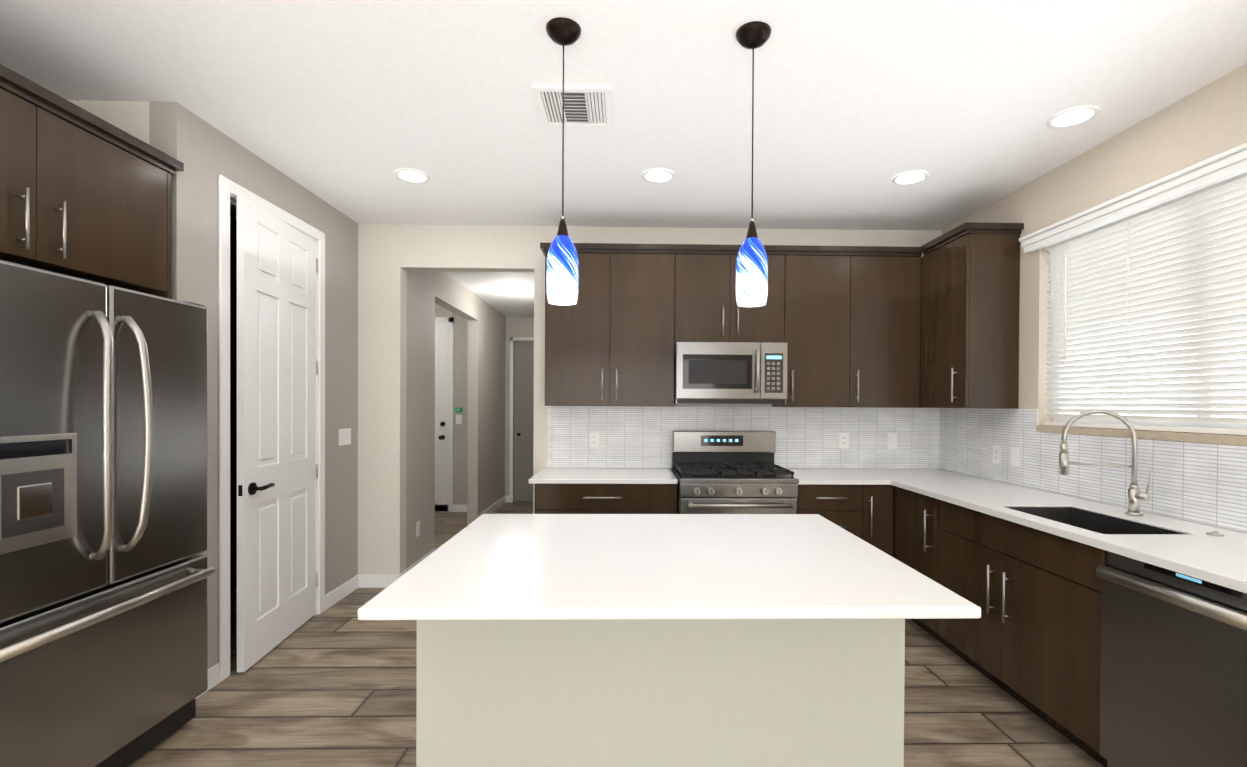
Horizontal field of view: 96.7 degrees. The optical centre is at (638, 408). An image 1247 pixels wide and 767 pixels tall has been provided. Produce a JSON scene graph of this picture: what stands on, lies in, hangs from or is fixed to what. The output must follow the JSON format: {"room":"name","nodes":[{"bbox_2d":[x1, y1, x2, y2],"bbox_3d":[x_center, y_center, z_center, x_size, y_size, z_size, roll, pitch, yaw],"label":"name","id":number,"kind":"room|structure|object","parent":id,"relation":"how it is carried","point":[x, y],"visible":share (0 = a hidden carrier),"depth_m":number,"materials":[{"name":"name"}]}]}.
{"room":"kitchen","nodes":[
{"label":"kitchen","id":0,"kind":"room"},
{"bbox_2d":[68,100,148,143],"bbox_3d":[-2.555,-0.008,2.530,0.740,2.720,0.120,0,0,-1],"label":"wall","id":1,"kind":"structure","parent":0,"point":[131,118],"depth_m":2.47,"materials":[{"name":"beige paint"}]},
{"bbox_2d":[230,217,236,592],"bbox_3d":[-3.001,-0.016,3.296,0.120,2.720,1.670,0,0,-1],"label":"wall","id":2,"kind":"structure","parent":0,"point":[233,404],"depth_m":4.05,"materials":[{"name":"black"}]},
{"bbox_2d":[149,102,357,668],"bbox_3d":[-2.141,-0.012,3.313,0.120,2.720,1.670,0,0,-1],"label":"wall","id":3,"kind":"structure","parent":0,"point":[205,152],"depth_m":2.92,"materials":[{"name":"beige paint"}]},
{"bbox_2d":[0,64,183,298],"bbox_3d":[-2.399,0.136,1.903,0.784,2.443,1.118,0,0,-1],"label":"upper cabinet","id":4,"kind":"object","parent":3,"relation":"attached to","point":[85,194],"visible":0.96,"depth_m":2.02,"materials":[{"name":"brown wood"}]},
{"bbox_2d":[218,175,324,681],"bbox_3d":[-2.132,0.098,3.200,0.136,2.502,0.944,0,0,-1],"label":"door frame","id":5,"kind":"structure","parent":3,"relation":"attached to","point":[229,191],"depth_m":2.78,"materials":[{"name":"white wood"}]},
{"bbox_2d":[237,196,317,671],"bbox_3d":[-2.037,0.132,3.209,0.163,2.416,0.802,0,0,-1],"label":"pantry door","id":6,"kind":"structure","parent":3,"relation":"in","point":[277,465],"depth_m":3.10,"materials":[{"name":"white wood"}]},
{"bbox_2d":[325,575,360,609],"bbox_3d":[-2.095,1.297,3.922,0.012,0.095,0.475,0,0,-1],"label":"baseboard","id":7,"kind":"structure","parent":3,"relation":"attached to","point":[340,592],"depth_m":3.91,"materials":[{"name":"white wood"}]},
{"bbox_2d":[339,428,350,445],"bbox_3d":[-2.090,0.204,3.951,0.008,0.118,0.165,0,0,-1],"label":"light switch","id":8,"kind":"object","parent":3,"relation":"attached to","point":[344,436],"visible":1,"depth_m":3.94,"materials":[{"name":"white plastic"}]},
{"bbox_2d":[435,307,467,504],"bbox_3d":[-3.060,0.015,7.091,2.181,2.600,0.120,0,0,-1],"label":"wall","id":9,"kind":"structure","parent":0,"point":[460,430],"depth_m":7.04,"materials":[{"name":"beige paint"}]},
{"bbox_2d":[435,322,448,510],"bbox_3d":[-2.868,0.109,6.984,0.916,2.400,0.098,0,0,-1],"label":"front door","id":10,"kind":"structure","parent":9,"relation":"in","point":[441,405],"depth_m":7.03,"materials":[{"name":"white wood"}]},
{"bbox_2d":[435,317,453,511],"bbox_3d":[-2.869,0.082,7.026,1.040,2.470,0.014,0,0,-1],"label":"door frame","id":11,"kind":"structure","parent":9,"relation":"attached to","point":[450,320],"depth_m":7.03,"materials":[{"name":"white wood"}]},
{"bbox_2d":[435,504,466,511],"bbox_3d":[-3.079,1.268,7.034,2.213,0.095,0.012,0,0,-1],"label":"baseboard","id":12,"kind":"structure","parent":9,"relation":"attached to","point":[456,507],"depth_m":7.04,"materials":[{"name":"white wood"}]},
{"bbox_2d":[455,407,461,411],"bbox_3d":[-2.279,0.020,7.027,0.080,0.060,0.036,0,0,-1],"label":"sticker","id":13,"kind":"object","parent":9,"relation":"attached to","point":[458,409],"visible":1,"depth_m":7.01,"materials":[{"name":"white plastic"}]},
{"bbox_2d":[456,415,461,423],"bbox_3d":[-2.279,0.140,7.042,0.075,0.118,0.008,0,0,-1],"label":"light switch","id":14,"kind":"object","parent":9,"relation":"attached to","point":[458,419],"visible":1,"depth_m":7.04,"materials":[{"name":"white plastic"}]},
{"bbox_2d":[406,271,505,568],"bbox_3d":[-1.885,0.029,6.016,0.120,2.600,3.478,0,0,-1],"label":"wall","id":15,"kind":"structure","parent":0,"point":[486,338],"depth_m":5.27,"materials":[{"name":"beige paint"}]},
{"bbox_2d":[397,548,435,578],"bbox_3d":[-1.794,1.294,4.535,0.012,0.095,0.762,0,0,-1],"label":"baseboard","id":16,"kind":"structure","parent":15,"relation":"attached to","point":[398,575],"depth_m":4.44,"materials":[{"name":"white wood"}]},
{"bbox_2d":[416,521,419,536],"bbox_3d":[-1.793,0.981,4.514,0.007,0.118,0.075,0,0,-1],"label":"outlet","id":17,"kind":"object","parent":15,"relation":"attached to","point":[418,528],"visible":1,"depth_m":4.50,"materials":[{"name":"white plastic"}]},
{"bbox_2d":[478,495,508,516],"bbox_3d":[-1.834,1.274,7.051,0.037,0.095,1.430,0,0,-1],"label":"baseboard","id":18,"kind":"structure","parent":15,"relation":"attached to","point":[499,503],"depth_m":7.21,"materials":[{"name":"white wood"}]},
{"bbox_2d":[435,271,533,316],"bbox_3d":[-2.519,-1.381,6.892,3.700,0.200,5.278,0,0,-1],"label":"ceiling","id":19,"kind":"structure","parent":0,"point":[510,294],"depth_m":5.87,"materials":[{"name":"white paint"}]},
{"bbox_2d":[505,316,533,501],"bbox_3d":[-1.288,0.019,7.828,1.387,2.600,0.120,0,0,-1],"label":"wall","id":20,"kind":"structure","parent":0,"point":[519,326],"depth_m":7.74,"materials":[{"name":"beige paint"}]},
{"bbox_2d":[510,337,533,502],"bbox_3d":[-1.344,0.164,7.756,0.900,2.310,0.018,0,0,-1],"label":"trim","id":21,"kind":"structure","parent":20,"relation":"attached to","point":[512,339],"depth_m":7.74,"materials":[{"name":"white wood"}]},
{"bbox_2d":[514,341,533,500],"bbox_3d":[-1.345,0.183,7.805,0.806,2.255,0.075,0,0,-1],"label":"door","id":22,"kind":"structure","parent":20,"relation":"in","point":[523,406],"depth_m":7.80,"materials":[{"name":"grey wood"}]},
{"bbox_2d":[127,501,1103,766],"bbox_3d":[-1.406,1.383,3.224,9.200,0.060,13.500,0,0,-1],"label":"floor","id":23,"kind":"structure","parent":0,"point":[335,685],"depth_m":2.51,"materials":[{"name":"brown wood"}]},
{"bbox_2d":[0,260,214,766],"bbox_3d":[-2.272,0.448,1.939,0.986,1.780,0.920,0,0,-1],"label":"fridge","id":24,"kind":"object","parent":23,"relation":"on","point":[106,572],"visible":1,"depth_m":1.89,"materials":[{"name":"silver metal"}]},
{"bbox_2d":[534,484,676,513],"bbox_3d":[-0.216,0.919,3.867,0.922,0.870,0.654,0,0,-1],"label":"base cabinet","id":25,"kind":"object","parent":23,"relation":"on","point":[605,498],"visible":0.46,"depth_m":3.57,"materials":[{"name":"brown wood"}]},
{"bbox_2d":[528,468,677,483],"bbox_3d":[-0.231,0.469,3.874,0.957,0.029,0.633,0,0,-1],"label":"countertop","id":26,"kind":"structure","parent":25,"relation":"on","point":[546,475],"depth_m":3.71,"materials":[{"name":"white stone"}]},
{"bbox_2d":[416,622,904,766],"bbox_3d":[0.061,0.935,2.011,1.416,0.870,0.824,0,0,-1],"label":"kitchen island","id":27,"kind":"object","parent":23,"relation":"on","point":[660,640],"depth_m":1.60,"materials":[{"name":"paint"}]},
{"bbox_2d":[358,514,980,621],"bbox_3d":[0.071,0.485,1.885,1.490,0.029,1.135,0,0,-1],"label":"island countertop","id":28,"kind":"structure","parent":27,"relation":"on","point":[498,567],"depth_m":1.59,"materials":[{"name":"white stone"}]},
{"bbox_2d":[672,430,798,513],"bbox_3d":[0.635,0.764,3.816,0.760,1.190,0.693,0,0,-1],"label":"range","id":29,"kind":"object","parent":23,"relation":"on","point":[725,472],"visible":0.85,"depth_m":3.60,"materials":[{"name":"silver metal"}]},
{"bbox_2d":[796,484,893,556],"bbox_3d":[1.351,0.927,3.899,0.660,0.870,0.654,0,0,-1],"label":"base cabinet","id":30,"kind":"object","parent":23,"relation":"on","point":[864,512],"visible":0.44,"depth_m":3.61,"materials":[{"name":"brown wood"}]},
{"bbox_2d":[788,469,887,484],"bbox_3d":[1.311,0.477,3.906,0.577,0.029,0.633,0,0,-1],"label":"countertop","id":31,"kind":"structure","parent":30,"relation":"on","point":[805,476],"depth_m":3.72,"materials":[{"name":"white stone"}]},
{"bbox_2d":[893,486,908,565],"bbox_3d":[1.995,0.934,3.518,0.648,0.870,0.240,0,0,-1],"label":"base cabinet","id":32,"kind":"object","parent":23,"relation":"on","point":[900,495],"depth_m":3.52,"materials":[{"name":"brown wood"}]},
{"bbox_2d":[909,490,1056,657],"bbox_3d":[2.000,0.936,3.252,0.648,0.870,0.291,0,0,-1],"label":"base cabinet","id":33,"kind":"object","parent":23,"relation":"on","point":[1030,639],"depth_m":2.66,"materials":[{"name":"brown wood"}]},
{"bbox_2d":[864,469,1246,592],"bbox_3d":[2.000,0.491,2.537,0.683,0.029,3.398,0,0,-1],"label":"countertop","id":34,"kind":"structure","parent":33,"relation":"on","point":[1195,550],"depth_m":2.25,"materials":[{"name":"white stone"}]},
{"bbox_2d":[1006,507,1184,533],"bbox_3d":[1.938,0.599,2.402,0.349,0.235,0.584,0,0,-1],"label":"sink basin","id":35,"kind":"object","parent":34,"relation":"in","point":[1092,521],"visible":0.06,"depth_m":2.57,"materials":[{"name":"black metal"}]},
{"bbox_2d":[1059,409,1153,515],"bbox_3d":[2.129,0.240,2.534,0.241,0.472,0.250,0,0,-1],"label":"faucet","id":36,"kind":"object","parent":34,"relation":"on","point":[1135,496],"visible":1,"depth_m":2.49,"materials":[{"name":"silver metal"}]},
{"bbox_2d":[1206,531,1223,535],"bbox_3d":[2.187,0.473,2.102,0.048,0.013,0.048,0,0,-1],"label":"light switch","id":37,"kind":"object","parent":34,"relation":"on","point":[1215,533],"visible":0.98,"depth_m":2.09,"materials":[{"name":"plastic"}]},
{"bbox_2d":[1096,551,1246,766],"bbox_3d":[1.999,0.949,1.737,0.656,0.867,0.598,0,0,-1],"label":"dishwasher","id":38,"kind":"object","parent":23,"relation":"on","point":[1173,683],"visible":0.88,"depth_m":1.77,"materials":[{"name":"silver metal"}]},
{"bbox_2d":[0,0,1246,230],"bbox_3d":[-0.254,-1.380,0.436,5.600,0.080,7.720,0,0,-1],"label":"ceiling","id":39,"kind":"structure","parent":0,"point":[348,108],"depth_m":2.35,"materials":[{"name":"white paint"}]},
{"bbox_2d":[394,169,429,182],"bbox_3d":[-1.328,-1.362,3.255,0.196,0.010,0.196,0,0,-1],"label":"recessed light","id":40,"kind":"object","parent":39,"relation":"in","point":[411,175],"visible":0.98,"depth_m":3.24,"materials":[{"name":"white"}]},
{"bbox_2d":[546,17,580,305],"bbox_3d":[-0.269,-0.864,1.980,0.126,0.974,0.126,0,0,-1],"label":"pendant light","id":41,"kind":"object","parent":39,"relation":"hanging from","point":[562,273],"visible":1,"depth_m":1.94,"materials":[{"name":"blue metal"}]},
{"bbox_2d":[532,84,612,127],"bbox_3d":[-0.283,-1.348,2.486,0.330,0.014,0.330,0,0,-1],"label":"ceiling vent","id":42,"kind":"object","parent":39,"relation":"in","point":[587,106],"visible":0.9,"depth_m":2.47,"materials":[{"name":"white metal"}]},
{"bbox_2d":[642,168,674,182],"bbox_3d":[0.118,-1.354,3.235,0.196,0.010,0.196,0,0,-1],"label":"recessed light","id":43,"kind":"object","parent":39,"relation":"in","point":[658,175],"visible":1,"depth_m":3.22,"materials":[{"name":"white"}]},
{"bbox_2d":[736,21,770,306],"bbox_3d":[0.411,-0.860,1.994,0.126,0.974,0.126,0,0,-1],"label":"pendant light","id":44,"kind":"object","parent":39,"relation":"hanging from","point":[751,275],"visible":1,"depth_m":1.96,"materials":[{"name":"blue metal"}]},
{"bbox_2d":[892,171,928,184],"bbox_3d":[1.593,-1.346,3.245,0.196,0.010,0.196,0,0,-1],"label":"recessed light","id":45,"kind":"object","parent":39,"relation":"in","point":[910,177],"visible":0.98,"depth_m":3.23,"materials":[{"name":"white"}]},
{"bbox_2d":[1046,105,1099,128],"bbox_3d":[2.002,-1.339,2.554,0.196,0.010,0.196,0,0,-1],"label":"recessed light","id":46,"kind":"object","parent":39,"relation":"in","point":[1074,116],"visible":1,"depth_m":2.54,"materials":[{"name":"white"}]},
{"bbox_2d":[358,224,941,574],"bbox_3d":[-0.385,-0.009,4.241,5.390,2.720,0.128,0,0,-1],"label":"wall","id":47,"kind":"structure","parent":0,"point":[390,256],"depth_m":4.18,"materials":[{"name":"beige paint"}]},
{"bbox_2d":[589,432,598,447],"bbox_3d":[-0.330,0.236,4.175,0.075,0.118,0.007,0,0,-1],"label":"electrical outlet","id":48,"kind":"object","parent":47,"relation":"attached to","point":[593,439],"visible":1,"depth_m":4.17,"materials":[{"name":"white plastic"}]},
{"bbox_2d":[540,243,922,407],"bbox_3d":[0.650,-0.573,4.018,2.666,1.122,0.364,0,0,-1],"label":"upper cabinet","id":49,"kind":"object","parent":47,"relation":"attached to","point":[843,322],"visible":0.94,"depth_m":3.87,"materials":[{"name":"brown wood"}]},
{"bbox_2d":[674,342,786,403],"bbox_3d":[0.637,-0.244,3.971,0.764,0.420,0.462,0,0,-1],"label":"microwave","id":50,"kind":"object","parent":49,"relation":"attached to","point":[730,372],"visible":1,"depth_m":3.79,"materials":[{"name":"silver metal"}]},
{"bbox_2d":[839,433,848,447],"bbox_3d":[1.565,0.246,4.214,0.075,0.118,0.007,0,0,-1],"label":"electrical outlet","id":51,"kind":"object","parent":47,"relation":"attached to","point":[843,440],"visible":1,"depth_m":4.21,"materials":[{"name":"white plastic"}]},
{"bbox_2d":[887,433,896,448],"bbox_3d":[1.934,0.248,4.221,0.075,0.118,0.008,0,0,-1],"label":"light switch","id":52,"kind":"object","parent":47,"relation":"attached to","point":[891,440],"visible":1,"depth_m":4.22,"materials":[{"name":"white plastic"}]},
{"bbox_2d":[939,63,1246,532],"bbox_3d":[2.452,0.033,0.603,0.148,2.720,7.520,0,0,-1],"label":"wall","id":53,"kind":"structure","parent":0,"point":[1203,123],"depth_m":2.80,"materials":[{"name":"beige paint"}]},
{"bbox_2d":[918,222,1023,408],"bbox_3d":[2.139,-0.564,3.792,0.364,1.122,0.878,0,0,-1],"label":"upper cabinet","id":54,"kind":"object","parent":53,"relation":"attached to","point":[969,314],"visible":0.9,"depth_m":3.39,"materials":[{"name":"brown wood"}]},
{"bbox_2d":[992,445,1000,464],"bbox_3d":[2.309,0.300,3.573,0.007,0.118,0.075,0,0,-1],"label":"electrical outlet","id":55,"kind":"object","parent":53,"relation":"attached to","point":[996,459],"visible":1,"depth_m":3.57,"materials":[{"name":"white plastic"}]},
{"bbox_2d":[1011,447,1019,467],"bbox_3d":[2.312,0.301,3.403,0.008,0.118,0.075,0,0,-1],"label":"light switch","id":56,"kind":"object","parent":53,"relation":"attached to","point":[1015,457],"visible":1,"depth_m":3.39,"materials":[{"name":"white plastic"}]},
{"bbox_2d":[1019,142,1246,252],"bbox_3d":[2.318,-0.961,2.406,0.066,0.090,1.805,0,0,-1],"label":"window valance","id":57,"kind":"object","parent":53,"relation":"attached to","point":[1223,166],"visible":1,"depth_m":2.51,"materials":[{"name":"white wood"}]},
{"bbox_2d":[1036,425,1246,445],"bbox_3d":[2.412,0.124,2.389,0.152,0.036,1.690,0,0,-1],"label":"window sill","id":58,"kind":"structure","parent":53,"relation":"attached to","point":[1230,439],"depth_m":2.50,"materials":[{"name":"stone"}]},
{"bbox_2d":[1053,305,1246,429],"bbox_3d":[2.461,-0.422,2.385,0.050,1.053,1.686,0,0,-1],"label":"window","id":59,"kind":"structure","parent":53,"relation":"in","point":[1188,424],"depth_m":2.51,"materials":[{"name":"white glass"}]},
{"bbox_2d":[1043,172,1246,434],"bbox_3d":[2.392,-0.422,2.384,0.064,1.050,1.660,0,0,-1],"label":"window blinds","id":60,"kind":"object","parent":59,"relation":"attached to","point":[1150,264],"visible":0.98,"depth_m":2.55,"materials":[{"name":"white plastic"}]},
{"label":"outside","id":61,"kind":"structure","parent":0,"visible":0},
{"bbox_2d":[1067,292,1246,417],"bbox_3d":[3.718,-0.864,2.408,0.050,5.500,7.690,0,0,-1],"label":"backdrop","id":62,"kind":"structure","parent":61,"point":[1154,383],"depth_m":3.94,"materials":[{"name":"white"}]}
]}

